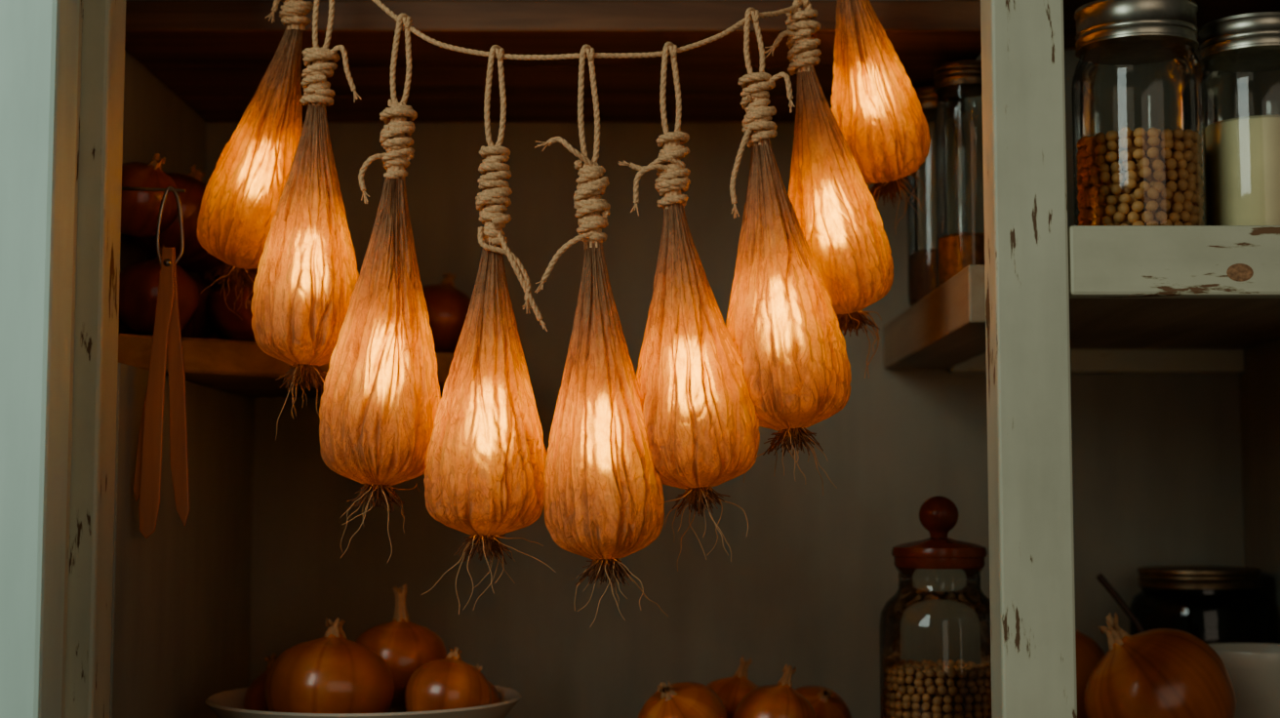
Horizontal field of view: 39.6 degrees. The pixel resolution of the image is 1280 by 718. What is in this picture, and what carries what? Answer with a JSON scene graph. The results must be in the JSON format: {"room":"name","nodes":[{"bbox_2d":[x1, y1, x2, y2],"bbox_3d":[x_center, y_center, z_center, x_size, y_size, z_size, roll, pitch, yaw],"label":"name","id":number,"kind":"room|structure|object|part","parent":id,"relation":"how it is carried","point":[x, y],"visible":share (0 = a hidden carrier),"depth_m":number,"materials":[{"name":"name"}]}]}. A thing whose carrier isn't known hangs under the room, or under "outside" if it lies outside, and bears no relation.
{"room":"pantry","nodes":[
{"label":"pantry","id":0,"kind":"room"},
{"bbox_2d":[118,49,205,334],"bbox_3d":[-0.465,-0.072,1.593,0.030,0.920,0.475,0,-5,0],"label":"panel","id":1,"kind":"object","parent":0,"point":[156,120],"depth_m":1.65,"materials":[{"name":"paint"}]},
{"bbox_2d":[61,0,125,717],"bbox_3d":[-0.458,-0.096,1.335,0.124,0.915,0.045,0,-5,0],"label":"trim","id":2,"kind":"structure","parent":1,"relation":"attached to","point":[103,28],"depth_m":1.31,"materials":[{"name":"beige paint"}]},
{"bbox_2d":[121,185,190,538],"bbox_3d":[-0.398,0.001,1.374,0.103,0.275,0.012,0,-5,0],"label":"tongs","id":3,"kind":"object","parent":1,"relation":"attached to","point":[167,335],"visible":0.93,"depth_m":1.37,"materials":[{"name":"wood"}]},
{"bbox_3d":[-0.381,0.041,1.375,0.019,0.139,0.002,0,-5,0],"label":"blade","id":4,"kind":"part","parent":3,"relation":"part of","materials":[{"name":"brown wood"}]},
{"bbox_3d":[-0.372,0.025,1.370,0.024,0.225,0.003,0,-5,0],"label":"blade","id":5,"kind":"part","parent":3,"relation":"part of","materials":[{"name":"brown wood"}]},
{"bbox_3d":[-0.357,0.021,1.374,0.023,0.216,0.003,0,-5,0],"label":"blade","id":6,"kind":"part","parent":3,"relation":"part of","materials":[{"name":"brown wood"}]},
{"bbox_2d":[118,333,454,397],"bbox_3d":[-0.290,0.008,1.622,0.320,0.030,0.403,0,-5,0],"label":"shelf","id":7,"kind":"object","parent":1,"relation":"attached to","point":[242,368],"visible":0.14,"depth_m":1.51,"materials":[{"name":"brown wood"}]},
{"bbox_2d":[119,244,199,335],"bbox_3d":[-0.408,-0.057,1.499,0.070,0.076,0.071,0,-5,0],"label":"onion","id":8,"kind":"object","parent":7,"relation":"on","point":[139,285],"depth_m":1.47,"materials":[{"name":"brown food"}]},
{"bbox_2d":[120,153,180,238],"bbox_3d":[-0.413,-0.134,1.470,0.065,0.069,0.067,0,-5,0],"label":"onion","id":9,"kind":"object","parent":8,"relation":"on","point":[140,210],"depth_m":1.45,"materials":[{"name":"brown food"}]},
{"bbox_2d":[133,164,208,264],"bbox_3d":[-0.404,-0.128,1.551,0.083,0.090,0.085,0,-5,0],"label":"onion","id":10,"kind":"object","parent":7,"relation":"on","point":[191,199],"visible":0.47,"depth_m":1.52,"materials":[{"name":"brown food"}]},
{"bbox_3d":[-0.391,-0.162,1.567,0.017,0.019,0.018,0,-5,0],"label":"stem","id":11,"kind":"part","parent":10,"relation":"part of","materials":[{"name":"brown food"}]},
{"bbox_2d":[178,264,213,338],"bbox_3d":[-0.408,-0.047,1.579,0.065,0.072,0.067,0,-5,0],"label":"onion","id":12,"kind":"object","parent":7,"relation":"on","point":[200,326],"depth_m":1.56,"materials":[{"name":"brown food"}]},
{"bbox_2d":[197,268,257,281],"bbox_3d":[-0.400,-0.112,1.720,0.073,0.079,0.072,0,-5,0],"label":"onion","id":13,"kind":"object","parent":7,"relation":"on","point":[253,269],"visible":0.02,"depth_m":1.70,"materials":[{"name":"brown food"}]},
{"bbox_2d":[206,272,257,341],"bbox_3d":[-0.346,-0.050,1.554,0.065,0.073,0.067,0,-5,0],"label":"onion","id":14,"kind":"object","parent":7,"relation":"on","point":[225,322],"depth_m":1.53,"materials":[{"name":"brown food"}]},
{"bbox_2d":[422,272,471,353],"bbox_3d":[-0.195,-0.043,1.734,0.077,0.086,0.080,0,-5,0],"label":"onion","id":15,"kind":"object","parent":7,"relation":"on","point":[447,305],"depth_m":1.70,"materials":[{"name":"brown food"}]},
{"bbox_2d":[124,0,981,65],"bbox_3d":[-0.074,-0.283,1.547,0.749,0.027,0.118,0,-5,0],"label":"shelf","id":16,"kind":"object","parent":1,"relation":"attached to","point":[158,32],"visible":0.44,"depth_m":1.49,"materials":[{"name":"brown wood"}]},
{"bbox_2d":[109,362,254,717],"bbox_3d":[-0.422,0.185,1.573,0.054,0.327,0.473,0,-5,0],"label":"panel","id":17,"kind":"object","parent":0,"point":[180,617],"depth_m":1.55,"materials":[{"name":"brown wood"}]},
{"bbox_2d":[204,48,1246,717],"bbox_3d":[0.080,-0.032,1.839,1.160,0.960,0.020,0,-5,0],"label":"wall","id":18,"kind":"structure","parent":0,"point":[1157,477],"depth_m":1.81,"materials":[{"name":"paint"}]},
{"bbox_3d":[0.077,0.360,1.495,1.074,0.033,0.599,0,-5,0],"label":"upper cabinet","id":19,"kind":"object","parent":18,"relation":"attached to","visible":0},
{"bbox_2d":[0,0,79,717],"bbox_3d":[-0.600,-0.051,1.233,0.400,1.100,0.050,0,-5,0],"label":"door","id":20,"kind":"structure","parent":19,"relation":"attached to","point":[39,39],"depth_m":1.21,"materials":[{"name":"green paint"}]},
{"bbox_2d":[205,685,520,717],"bbox_3d":[-0.231,0.313,1.495,0.262,0.060,0.262,0,-5,0],"label":"ceramic bowl","id":21,"kind":"object","parent":19,"relation":"on","point":[228,703],"visible":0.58,"depth_m":1.41,"materials":[{"name":"beige ceramic"}]},
{"bbox_2d":[243,652,277,711],"bbox_3d":[-0.306,0.290,1.527,0.067,0.075,0.070,0,-5,0],"label":"onion","id":22,"kind":"object","parent":21,"relation":"in","point":[255,697],"visible":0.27,"depth_m":1.50,"materials":[{"name":"orange food"}]},
{"bbox_3d":[-0.306,0.295,1.526,0.067,0.065,0.070,0,-5,0],"label":"bulb","id":23,"kind":"part","parent":22,"relation":"part of","materials":[{"name":"red food"}]},
{"bbox_3d":[-0.315,0.260,1.529,0.014,0.015,0.014,0,-5,0],"label":"stem","id":24,"kind":"part","parent":22,"relation":"part of","materials":[{"name":"brown plant"}]},
{"bbox_2d":[264,617,394,713],"bbox_3d":[-0.253,0.262,1.449,0.105,0.104,0.102,0,-5,0],"label":"onion","id":25,"kind":"object","parent":21,"relation":"in","point":[331,673],"visible":0.98,"depth_m":1.41,"materials":[{"name":"orange food"}]},
{"bbox_3d":[-0.250,0.220,1.457,0.019,0.019,0.021,0,-5,0],"label":"stem","id":26,"kind":"part","parent":25,"relation":"part of","materials":[{"name":"brown food"}]},
{"bbox_2d":[355,583,447,707],"bbox_3d":[-0.210,0.250,1.550,0.086,0.106,0.083,0,-5,0],"label":"onion","id":27,"kind":"object","parent":21,"relation":"in","point":[404,645],"visible":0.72,"depth_m":1.52,"materials":[{"name":"orange food"}]},
{"bbox_3d":[-0.209,0.213,1.554,0.017,0.033,0.018,0,-5,0],"label":"stem","id":28,"kind":"part","parent":27,"relation":"part of","materials":[{"name":"brown food"}]},
{"bbox_2d":[404,646,491,712],"bbox_3d":[-0.157,0.275,1.461,0.073,0.077,0.075,0,-5,0],"label":"onion","id":29,"kind":"object","parent":21,"relation":"in","point":[450,682],"visible":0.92,"depth_m":1.44,"materials":[{"name":"orange food"}]},
{"bbox_3d":[-0.154,0.243,1.470,0.013,0.013,0.015,0,-5,0],"label":"stem","id":30,"kind":"part","parent":29,"relation":"part of","materials":[{"name":"brown food"}]},
{"bbox_2d":[472,664,500,704],"bbox_3d":[-0.150,0.295,1.531,0.059,0.065,0.061,0,-5,0],"label":"onion","id":31,"kind":"object","parent":21,"relation":"in","point":[496,699],"visible":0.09,"depth_m":1.53,"materials":[{"name":"orange food"}]},
{"bbox_3d":[-0.142,0.268,1.527,0.012,0.013,0.011,-1,-5,10],"label":"stem","id":32,"kind":"part","parent":31,"relation":"part of","materials":[{"name":"brown plant"}]},
{"bbox_3d":[-0.150,0.298,1.531,0.059,0.058,0.061,0,-5,0],"label":"bulb","id":33,"kind":"part","parent":31,"relation":"part of","materials":[{"name":"orange food"}]},
{"bbox_2d":[637,680,727,717],"bbox_3d":[0.035,0.305,1.480,0.077,0.077,0.075,0,-5,0],"label":"onion","id":34,"kind":"object","parent":19,"relation":"on","point":[681,700],"visible":1,"depth_m":1.46,"materials":[{"name":"orange food"}]},
{"bbox_3d":[0.022,0.273,1.465,0.017,0.015,0.014,3,-6,-33],"label":"stem","id":35,"kind":"part","parent":34,"relation":"part of","materials":[{"name":"brown food"}]},
{"bbox_2d":[706,655,759,717],"bbox_3d":[0.083,0.305,1.566,0.070,0.087,0.067,0,-5,0],"label":"onion","id":36,"kind":"object","parent":19,"relation":"on","point":[731,690],"visible":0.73,"depth_m":1.55,"materials":[{"name":"orange food"}]},
{"bbox_3d":[0.083,0.313,1.565,0.070,0.071,0.067,0,-5,0],"label":"bulb","id":37,"kind":"part","parent":36,"relation":"part of","materials":[{"name":"orange food"}]},
{"bbox_3d":[0.090,0.272,1.568,0.017,0.020,0.014,0,-5,0],"label":"stem","id":38,"kind":"part","parent":36,"relation":"part of","materials":[{"name":"brown plant"}]},
{"bbox_2d":[734,664,816,717],"bbox_3d":[0.113,0.298,1.480,0.070,0.088,0.067,0,-5,0],"label":"onion","id":39,"kind":"object","parent":19,"relation":"on","point":[780,700],"visible":1,"depth_m":1.46,"materials":[{"name":"orange food"}]},
{"bbox_3d":[0.113,0.305,1.480,0.070,0.073,0.067,0,-5,0],"label":"bulb","id":40,"kind":"part","parent":39,"relation":"part of","materials":[{"name":"orange food"}]},
{"bbox_3d":[0.122,0.264,1.483,0.016,0.020,0.013,-2,-5,22],"label":"stem","id":41,"kind":"part","parent":39,"relation":"part of","materials":[{"name":"brown food"}]},
{"bbox_2d":[795,685,851,717],"bbox_3d":[0.156,0.321,1.579,0.065,0.062,0.065,0,-5,0],"label":"onion","id":42,"kind":"object","parent":19,"relation":"on","point":[825,702],"visible":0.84,"depth_m":1.56,"materials":[{"name":"orange food"}]},
{"bbox_3d":[0.163,0.296,1.563,0.014,0.013,0.015,0,-5,0],"label":"stem","id":43,"kind":"part","parent":42,"relation":"part of","materials":[{"name":"brown food"}]},
{"bbox_2d":[883,264,985,368],"bbox_3d":[0.283,-0.031,1.589,0.066,0.045,0.474,0,-5,0],"label":"shelf","id":44,"kind":"object","parent":19,"relation":"attached to","point":[945,329],"visible":0.71,"depth_m":1.54,"materials":[{"name":"brown wood"}]},
{"bbox_2d":[906,85,966,306],"bbox_3d":[0.279,-0.150,1.673,0.057,0.206,0.057,0,-5,0],"label":"spice jar","id":45,"kind":"object","parent":44,"relation":"on","point":[922,263],"visible":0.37,"depth_m":1.67,"materials":[{"name":"clear glass"}]},
{"bbox_3d":[0.279,-0.242,1.680,0.057,0.022,0.057,0,-5,0],"label":"lid","id":46,"kind":"part","parent":45,"relation":"part of","materials":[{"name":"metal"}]},
{"bbox_2d":[933,59,984,286],"bbox_3d":[0.288,-0.158,1.573,0.055,0.205,0.055,0,-5,0],"label":"spice jar","id":47,"kind":"object","parent":44,"relation":"on","point":[955,252],"visible":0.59,"depth_m":1.56,"materials":[{"name":"clear glass"}]},
{"bbox_3d":[0.288,-0.153,1.572,0.053,0.196,0.053,0,-5,0],"label":"glass","id":48,"kind":"part","parent":47,"relation":"part of","materials":[{"name":"clear glass"}]},
{"bbox_3d":[0.288,-0.249,1.580,0.055,0.022,0.055,0,-5,0],"label":"lid","id":49,"kind":"part","parent":47,"relation":"part of","materials":[{"name":"metal"}]},
{"bbox_2d":[879,495,991,717],"bbox_3d":[0.251,0.228,1.486,0.101,0.226,0.101,3,-6,-34],"label":"apothecary jar","id":50,"kind":"object","parent":19,"relation":"on","point":[942,687],"visible":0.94,"depth_m":1.47,"materials":[{"name":"clear glass"}]},
{"bbox_3d":[0.251,0.258,1.484,0.101,0.166,0.101,0,-5,0],"label":"glass","id":51,"kind":"part","parent":50,"relation":"part of","materials":[{"name":"clear glass"}]},
{"bbox_3d":[0.251,0.133,1.494,0.033,0.035,0.033,0,-5,0],"label":"knob","id":52,"kind":"part","parent":50,"relation":"part of","materials":[{"name":"red wood"}]},
{"bbox_3d":[0.251,0.162,1.492,0.079,0.025,0.079,0,-5,0],"label":"lid","id":53,"kind":"part","parent":50,"relation":"part of","materials":[{"name":"red wood"}]},
{"bbox_2d":[1075,629,1104,717],"bbox_3d":[0.374,0.285,1.616,0.106,0.132,0.111,0,-5,0],"label":"onion","id":54,"kind":"object","parent":19,"relation":"on","point":[1089,653],"visible":0.12,"depth_m":1.57,"materials":[{"name":"orange food"}]},
{"bbox_2d":[949,225,1279,373],"bbox_3d":[0.466,-0.042,1.569,0.298,0.072,0.518,0,-5,0],"label":"shelf","id":55,"kind":"object","parent":19,"relation":"attached to","point":[1143,299],"visible":0.77,"depth_m":1.32,"materials":[{"name":"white wood"}]},
{"bbox_2d":[1071,0,1207,225],"bbox_3d":[0.394,-0.183,1.404,0.101,0.190,0.101,-1,-5,17],"label":"jar","id":56,"kind":"object","parent":55,"relation":"on","point":[1109,170],"visible":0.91,"depth_m":1.37,"materials":[{"name":"clear glass"}]},
{"bbox_3d":[0.394,-0.261,1.411,0.095,0.034,0.095,0,-5,0],"label":"lid","id":57,"kind":"part","parent":56,"relation":"part of","materials":[{"name":"metal"}]},
{"bbox_2d":[1198,11,1279,225],"bbox_3d":[0.495,-0.177,1.424,0.092,0.182,0.092,0,-5,0],"label":"jar","id":58,"kind":"object","parent":55,"relation":"on","point":[1243,153],"visible":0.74,"depth_m":1.39,"materials":[{"name":"clear glass"}]},
{"bbox_3d":[0.495,-0.172,1.423,0.092,0.171,0.092,0,-5,0],"label":"glass","id":59,"kind":"part","parent":58,"relation":"part of","materials":[{"name":"clear glass"}]},
{"bbox_3d":[0.495,-0.254,1.430,0.088,0.028,0.088,0,-5,0],"label":"lid","id":60,"kind":"part","parent":58,"relation":"part of","materials":[{"name":"metal"}]},
{"bbox_2d":[1096,573,1145,633],"bbox_3d":[0.462,0.277,1.647,0.075,0.155,0.012,-1,-5,8],"label":"wooden spoon","id":61,"kind":"object","parent":19,"relation":"on","point":[1100,578],"visible":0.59,"depth_m":1.65,"materials":[{"name":"brown wood"}]},
{"bbox_2d":[1083,612,1236,717],"bbox_3d":[0.433,0.278,1.483,0.122,0.134,0.119,0,-5,0],"label":"onion","id":62,"kind":"object","parent":19,"relation":"on","point":[1155,672],"visible":1,"depth_m":1.44,"materials":[{"name":"orange food"}]},
{"bbox_3d":[0.396,0.227,1.485,0.028,0.033,0.024,0,-5,0],"label":"stem","id":63,"kind":"part","parent":62,"relation":"part of","materials":[{"name":"beige plant"}]},
{"bbox_2d":[1129,565,1272,643],"bbox_3d":[0.544,0.282,1.725,0.132,0.158,0.132,0,-5,0],"label":"jar","id":64,"kind":"object","parent":19,"relation":"on","point":[1178,580],"visible":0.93,"depth_m":1.72,"materials":[{"name":"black glass"}]},
{"bbox_3d":[0.544,0.213,1.730,0.115,0.018,0.115,0,-5,0],"label":"lid","id":65,"kind":"part","parent":64,"relation":"part of","materials":[{"name":"metal"}]},
{"bbox_2d":[1207,642,1279,717],"bbox_3d":[0.556,0.305,1.591,0.112,0.092,0.112,0,-5,0],"label":"ceramic bowl","id":66,"kind":"object","parent":19,"relation":"on","point":[1253,668],"visible":0.54,"depth_m":1.55,"materials":[{"name":"white ceramic"}]},
{"bbox_3d":[-0.067,-0.412,1.418,0.657,0.070,0.040,0,-5,0],"label":"rail","id":67,"kind":"object","parent":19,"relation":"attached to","visible":0},
{"bbox_2d":[371,0,802,60],"bbox_3d":[-0.077,-0.301,1.367,0.508,0.163,0.088,0,-5,0],"label":"twine","id":68,"kind":"object","parent":67,"relation":"hanging from","point":[379,3],"visible":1,"depth_m":1.34,"materials":[{"name":"fabric"}]},
{"bbox_2d":[197,0,313,319],"bbox_3d":[-0.308,-0.190,1.446,0.100,0.309,0.120,0,-5,0],"label":"lantern","id":69,"kind":"object","parent":68,"relation":"hanging from","point":[241,197],"depth_m":1.41,"materials":[{"name":"orange paper"}]},
{"bbox_2d":[250,0,360,439],"bbox_3d":[-0.256,-0.129,1.374,0.083,0.384,0.084,0,-5,0],"label":"lantern","id":70,"kind":"object","parent":68,"relation":"hanging from","point":[306,277],"visible":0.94,"depth_m":1.35,"materials":[{"name":"fabric"}]},
{"bbox_3d":[-0.256,-0.097,1.371,0.083,0.205,0.085,0,-5,0],"label":"lamp shade","id":71,"kind":"part","parent":70,"relation":"part of","materials":[{"name":"paper"}]},
{"bbox_2d":[319,12,440,562],"bbox_3d":[-0.195,-0.057,1.339,0.091,0.416,0.096,2,-5,-23],"label":"lantern","id":72,"kind":"object","parent":68,"relation":"hanging from","point":[380,397],"visible":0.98,"depth_m":1.31,"materials":[{"name":"fabric"}]},
{"bbox_3d":[-0.194,-0.022,1.337,0.090,0.235,0.097,0,-5,0],"label":"lamp shade","id":73,"kind":"part","parent":72,"relation":"part of","materials":[{"name":"fabric"}]},
{"bbox_2d":[421,44,556,614],"bbox_3d":[-0.114,-0.025,1.317,0.091,0.424,0.096,2,-5,-24],"label":"lantern","id":74,"kind":"object","parent":68,"relation":"hanging from","point":[486,455],"visible":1,"depth_m":1.29,"materials":[{"name":"paper"}]},
{"bbox_3d":[-0.113,0.022,1.312,0.091,0.216,0.096,0,-5,0],"label":"lamp shade","id":75,"kind":"part","parent":74,"relation":"part of","materials":[{"name":"fabric"}]},
{"bbox_2d":[534,43,668,626],"bbox_3d":[-0.027,-0.020,1.307,0.090,0.430,0.084,-2,-5,22],"label":"lantern","id":76,"kind":"object","parent":68,"relation":"hanging from","point":[602,493],"visible":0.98,"depth_m":1.28,"materials":[{"name":"fabric"}]},
{"bbox_3d":[-0.027,0.030,1.301,0.088,0.232,0.087,0,-5,0],"label":"lamp shade","id":77,"kind":"part","parent":76,"relation":"part of","materials":[{"name":"paper"}]},
{"bbox_2d":[618,41,759,571],"bbox_3d":[0.036,-0.041,1.318,0.104,0.396,0.089,0,-5,0],"label":"lantern","id":78,"kind":"object","parent":68,"relation":"hanging from","point":[700,420],"visible":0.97,"depth_m":1.29,"materials":[{"name":"fabric"}]},
{"bbox_3d":[0.040,-0.010,1.316,0.095,0.212,0.090,0,-5,0],"label":"lamp shade","id":79,"kind":"part","parent":78,"relation":"part of","materials":[{"name":"fabric"}]},
{"bbox_2d":[725,6,851,495],"bbox_3d":[0.110,-0.083,1.342,0.096,0.372,0.090,2,-5,-26],"label":"lantern","id":80,"kind":"object","parent":68,"relation":"hanging from","point":[782,324],"visible":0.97,"depth_m":1.31,"materials":[{"name":"fabric"}]},
{"bbox_3d":[0.111,-0.056,1.338,0.096,0.220,0.091,0,-5,0],"label":"lamp shade","id":81,"kind":"part","parent":80,"relation":"part of","materials":[{"name":"fabric"}]},
{"bbox_2d":[764,0,893,378],"bbox_3d":[0.149,-0.136,1.416,0.105,0.303,0.089,0,-5,0],"label":"lantern","id":82,"kind":"object","parent":68,"relation":"hanging from","point":[840,220],"visible":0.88,"depth_m":1.38,"materials":[{"name":"fabric"}]},
{"bbox_3d":[0.159,-0.131,1.417,0.088,0.192,0.088,0,-5,0],"label":"lamp shade","id":83,"kind":"part","parent":82,"relation":"part of","materials":[{"name":"fabric"}]},
{"bbox_2d":[831,0,930,235],"bbox_3d":[0.198,-0.233,1.462,0.082,0.260,0.150,-1,-5,7],"label":"lantern","id":84,"kind":"object","parent":68,"relation":"hanging from","point":[876,107],"visible":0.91,"depth_m":1.44,"materials":[{"name":"fabric"}]},
{"bbox_2d":[980,0,1077,717],"bbox_3d":[0.289,-0.096,1.334,0.054,0.915,0.044,0,-5,0],"label":"post","id":85,"kind":"object","parent":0,"point":[1031,532],"depth_m":1.31,"materials":[{"name":"white wood"}]},
{"bbox_2d":[1063,0,1279,48],"bbox_3d":[0.457,-0.358,1.593,0.314,0.030,0.519,0,-5,0],"label":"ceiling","id":86,"kind":"structure","parent":0,"point":[1208,11],"depth_m":1.70,"materials":[{"name":"brown wood"}]},
{"bbox_2d":[1231,10,1279,643],"bbox_3d":[0.630,-0.074,1.571,0.030,0.920,0.520,0,-5,0],"label":"panel","id":87,"kind":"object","parent":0,"point":[1254,94],"depth_m":1.75,"materials":[{"name":"paint"}]}
]}

